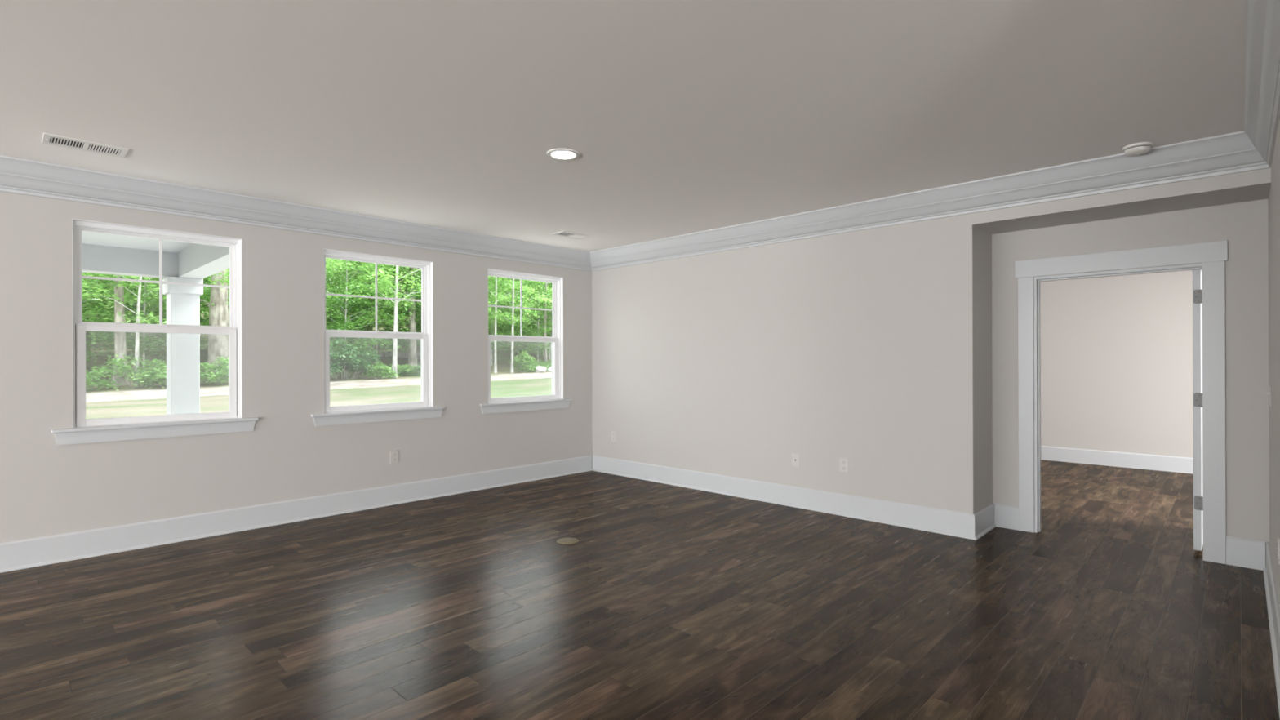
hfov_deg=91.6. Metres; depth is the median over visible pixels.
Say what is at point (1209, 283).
door frame
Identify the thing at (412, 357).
tree
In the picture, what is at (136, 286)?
tree
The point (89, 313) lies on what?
tree
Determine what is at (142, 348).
tree
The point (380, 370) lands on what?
shrub
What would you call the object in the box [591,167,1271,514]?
wall
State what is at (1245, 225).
wall
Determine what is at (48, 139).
ceiling vent
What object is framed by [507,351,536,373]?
shrub
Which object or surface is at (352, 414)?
window
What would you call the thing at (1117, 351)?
wall
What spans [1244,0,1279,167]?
trim
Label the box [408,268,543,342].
tree
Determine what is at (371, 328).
tree
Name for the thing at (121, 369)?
shrub
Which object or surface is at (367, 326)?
tree
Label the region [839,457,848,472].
wall outlet
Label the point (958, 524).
baseboard
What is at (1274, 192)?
wall
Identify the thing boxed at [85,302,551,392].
ground
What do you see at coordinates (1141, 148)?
smoke detector
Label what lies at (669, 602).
floor
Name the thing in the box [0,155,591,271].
trim
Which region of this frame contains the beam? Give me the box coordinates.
[81,243,229,278]
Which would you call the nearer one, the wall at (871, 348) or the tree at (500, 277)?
the wall at (871, 348)
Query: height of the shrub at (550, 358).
0.773 m
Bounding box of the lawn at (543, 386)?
[85,377,551,418]
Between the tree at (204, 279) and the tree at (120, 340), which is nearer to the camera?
the tree at (120, 340)
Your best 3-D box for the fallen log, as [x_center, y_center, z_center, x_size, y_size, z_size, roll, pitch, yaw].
[-10.845,-0.540,27.675,0.339,1.014,4.827,0,0,41]
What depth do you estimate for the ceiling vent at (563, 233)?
6.62 m
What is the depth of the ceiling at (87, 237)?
6.71 m
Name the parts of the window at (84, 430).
sash, sash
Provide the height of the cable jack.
0.124 m
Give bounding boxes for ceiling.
[0,0,1247,252]
[81,231,194,253]
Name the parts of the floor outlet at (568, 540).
lid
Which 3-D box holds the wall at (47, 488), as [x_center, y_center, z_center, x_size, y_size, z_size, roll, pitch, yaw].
[-3.936,0.043,4.628,0.160,2.743,19.400,0,0,44]
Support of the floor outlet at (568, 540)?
on the floor
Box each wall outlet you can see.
[390,450,399,463]
[611,431,616,441]
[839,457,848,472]
[1276,535,1279,564]
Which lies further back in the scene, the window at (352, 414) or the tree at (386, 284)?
the tree at (386, 284)
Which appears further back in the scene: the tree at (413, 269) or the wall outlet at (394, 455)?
the tree at (413, 269)
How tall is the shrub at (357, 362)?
1.453 m
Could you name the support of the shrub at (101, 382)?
on the ground at (503, 357)
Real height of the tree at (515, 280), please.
5.800 m
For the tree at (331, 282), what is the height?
4.827 m
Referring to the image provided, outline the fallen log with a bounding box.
[347,344,420,359]
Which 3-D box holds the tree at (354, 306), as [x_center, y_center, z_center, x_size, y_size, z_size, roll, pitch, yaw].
[-10.159,-2.027,23.844,4.561,5.424,5.395,0,0,22]
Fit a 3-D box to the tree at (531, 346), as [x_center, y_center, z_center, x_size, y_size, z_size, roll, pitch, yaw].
[-4.791,-1.520,28.125,4.048,4.252,3.772,0,0,-24]
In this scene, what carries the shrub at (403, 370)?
on the ground at (503, 357)
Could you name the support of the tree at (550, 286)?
on the ground at (503, 357)
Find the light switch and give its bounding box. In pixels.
[1266,385,1271,406]
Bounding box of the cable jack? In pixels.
[791,453,799,466]
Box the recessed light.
[546,148,580,159]
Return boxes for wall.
[0,191,592,542]
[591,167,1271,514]
[991,199,1269,567]
[1040,269,1201,457]
[1268,115,1279,604]
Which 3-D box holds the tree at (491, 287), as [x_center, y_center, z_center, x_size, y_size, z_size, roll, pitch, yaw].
[-5.360,-2.443,25.189,4.202,6.424,3.670,0,0,-26]
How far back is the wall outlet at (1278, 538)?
3.01 m
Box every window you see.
[50,218,258,444]
[311,248,445,426]
[479,268,572,413]
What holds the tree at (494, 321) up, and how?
on the ground at (503, 357)
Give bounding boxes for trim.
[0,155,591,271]
[590,130,1270,271]
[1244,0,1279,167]
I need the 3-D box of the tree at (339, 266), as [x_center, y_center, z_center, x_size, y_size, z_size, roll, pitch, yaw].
[-10.530,-1.590,21.781,4.500,4.882,4.830,0,0,27]
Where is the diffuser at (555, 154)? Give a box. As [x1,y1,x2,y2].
[551,151,575,158]
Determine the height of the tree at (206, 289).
4.523 m
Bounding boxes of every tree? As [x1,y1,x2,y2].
[81,271,164,355]
[81,272,166,386]
[81,273,159,347]
[81,273,213,386]
[81,274,155,363]
[81,274,206,368]
[82,275,229,372]
[88,273,147,338]
[103,276,229,337]
[111,278,210,346]
[138,268,229,382]
[200,268,328,340]
[200,271,229,349]
[200,279,229,317]
[325,257,383,363]
[325,257,415,377]
[325,258,419,351]
[325,260,372,327]
[325,260,421,364]
[327,262,420,350]
[328,271,408,329]
[333,258,421,377]
[343,262,493,372]
[348,262,421,364]
[363,262,421,332]
[379,265,507,346]
[385,285,421,332]
[392,268,420,342]
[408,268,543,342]
[488,275,540,373]
[488,275,552,373]
[488,276,532,364]
[488,277,552,355]
[492,277,551,350]
[497,280,552,361]
[499,280,552,363]
[506,280,552,359]
[511,280,552,354]
[533,281,552,336]
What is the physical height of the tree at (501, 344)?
4.398 m
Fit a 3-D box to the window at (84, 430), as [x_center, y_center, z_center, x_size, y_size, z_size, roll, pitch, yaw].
[-3.709,-0.205,4.832,0.206,1.600,1.268,0,0,44]
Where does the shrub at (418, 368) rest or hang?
on the ground at (503, 357)
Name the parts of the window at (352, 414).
sash, sash, screen frame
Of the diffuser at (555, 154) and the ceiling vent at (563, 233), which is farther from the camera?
the ceiling vent at (563, 233)
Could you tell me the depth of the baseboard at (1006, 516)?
5.16 m
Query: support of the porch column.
on the porch slab
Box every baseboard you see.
[0,455,592,573]
[591,455,995,540]
[994,502,1018,530]
[1040,445,1193,473]
[1226,535,1265,570]
[1262,541,1279,718]
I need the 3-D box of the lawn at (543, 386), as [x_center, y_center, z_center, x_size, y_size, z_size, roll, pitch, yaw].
[1.306,0.702,19.578,13.100,1.860,90.000,0,0,44]
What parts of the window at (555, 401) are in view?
sash, sash, screen frame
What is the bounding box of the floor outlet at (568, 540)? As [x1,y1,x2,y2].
[556,537,578,544]
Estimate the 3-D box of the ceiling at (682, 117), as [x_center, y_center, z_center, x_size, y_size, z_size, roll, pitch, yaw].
[0.583,-1.405,0.269,12.726,0.120,19.400,0,0,44]
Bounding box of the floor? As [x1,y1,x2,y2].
[0,459,1279,719]
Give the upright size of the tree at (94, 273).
6.714 m
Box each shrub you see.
[85,354,166,388]
[85,368,121,391]
[128,368,217,388]
[200,355,228,386]
[329,339,381,380]
[361,361,399,378]
[386,363,420,376]
[408,364,420,376]
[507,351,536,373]
[517,360,551,371]
[539,358,551,369]
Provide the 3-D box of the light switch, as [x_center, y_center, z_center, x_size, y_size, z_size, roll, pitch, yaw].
[3.875,0.220,3.835,0.022,0.124,0.088,0,0,44]
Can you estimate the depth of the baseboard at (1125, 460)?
8.07 m
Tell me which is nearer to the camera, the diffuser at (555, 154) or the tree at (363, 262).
the diffuser at (555, 154)
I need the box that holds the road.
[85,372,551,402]
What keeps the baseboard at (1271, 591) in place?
attached to the wall at (1274, 192)
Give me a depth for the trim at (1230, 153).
4.73 m
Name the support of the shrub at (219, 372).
on the ground at (503, 357)
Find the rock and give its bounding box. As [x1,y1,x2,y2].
[535,365,546,372]
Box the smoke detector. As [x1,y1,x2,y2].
[1122,142,1152,155]
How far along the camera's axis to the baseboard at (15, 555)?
5.19 m
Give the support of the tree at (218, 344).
on the ground at (503, 357)
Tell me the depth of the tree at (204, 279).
23.27 m
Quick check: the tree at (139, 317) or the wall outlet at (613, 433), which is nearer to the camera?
the wall outlet at (613, 433)
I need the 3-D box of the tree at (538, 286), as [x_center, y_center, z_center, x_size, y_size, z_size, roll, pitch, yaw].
[-4.021,-2.222,28.911,4.699,5.882,3.984,0,0,-18]
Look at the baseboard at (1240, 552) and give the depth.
4.17 m
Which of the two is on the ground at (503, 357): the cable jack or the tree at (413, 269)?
the tree at (413, 269)
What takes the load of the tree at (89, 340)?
on the ground at (503, 357)
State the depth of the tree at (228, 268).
22.86 m
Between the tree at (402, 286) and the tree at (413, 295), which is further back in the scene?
the tree at (402, 286)
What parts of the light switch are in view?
plate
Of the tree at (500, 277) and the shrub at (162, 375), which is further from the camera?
the tree at (500, 277)
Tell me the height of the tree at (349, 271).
6.125 m
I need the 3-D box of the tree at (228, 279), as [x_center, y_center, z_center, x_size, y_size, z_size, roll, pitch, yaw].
[-19.441,-3.699,29.872,5.567,6.150,6.585,0,0,-26]
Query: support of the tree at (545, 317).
on the ground at (503, 357)
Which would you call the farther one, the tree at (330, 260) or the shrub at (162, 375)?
the tree at (330, 260)
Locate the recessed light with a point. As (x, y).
(556, 153)
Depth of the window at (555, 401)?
7.43 m
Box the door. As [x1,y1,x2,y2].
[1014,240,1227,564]
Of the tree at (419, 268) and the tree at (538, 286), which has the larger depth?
the tree at (419, 268)
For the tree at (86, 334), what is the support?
on the ground at (503, 357)
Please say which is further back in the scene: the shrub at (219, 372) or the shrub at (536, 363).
the shrub at (536, 363)
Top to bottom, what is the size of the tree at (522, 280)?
4.722 m
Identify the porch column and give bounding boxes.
[162,275,203,414]
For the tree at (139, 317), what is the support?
on the ground at (503, 357)
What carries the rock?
on the ground at (503, 357)
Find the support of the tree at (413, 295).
on the ground at (503, 357)
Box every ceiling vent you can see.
[41,133,128,157]
[550,231,592,239]
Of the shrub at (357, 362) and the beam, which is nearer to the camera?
the beam
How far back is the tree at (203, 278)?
26.77 m

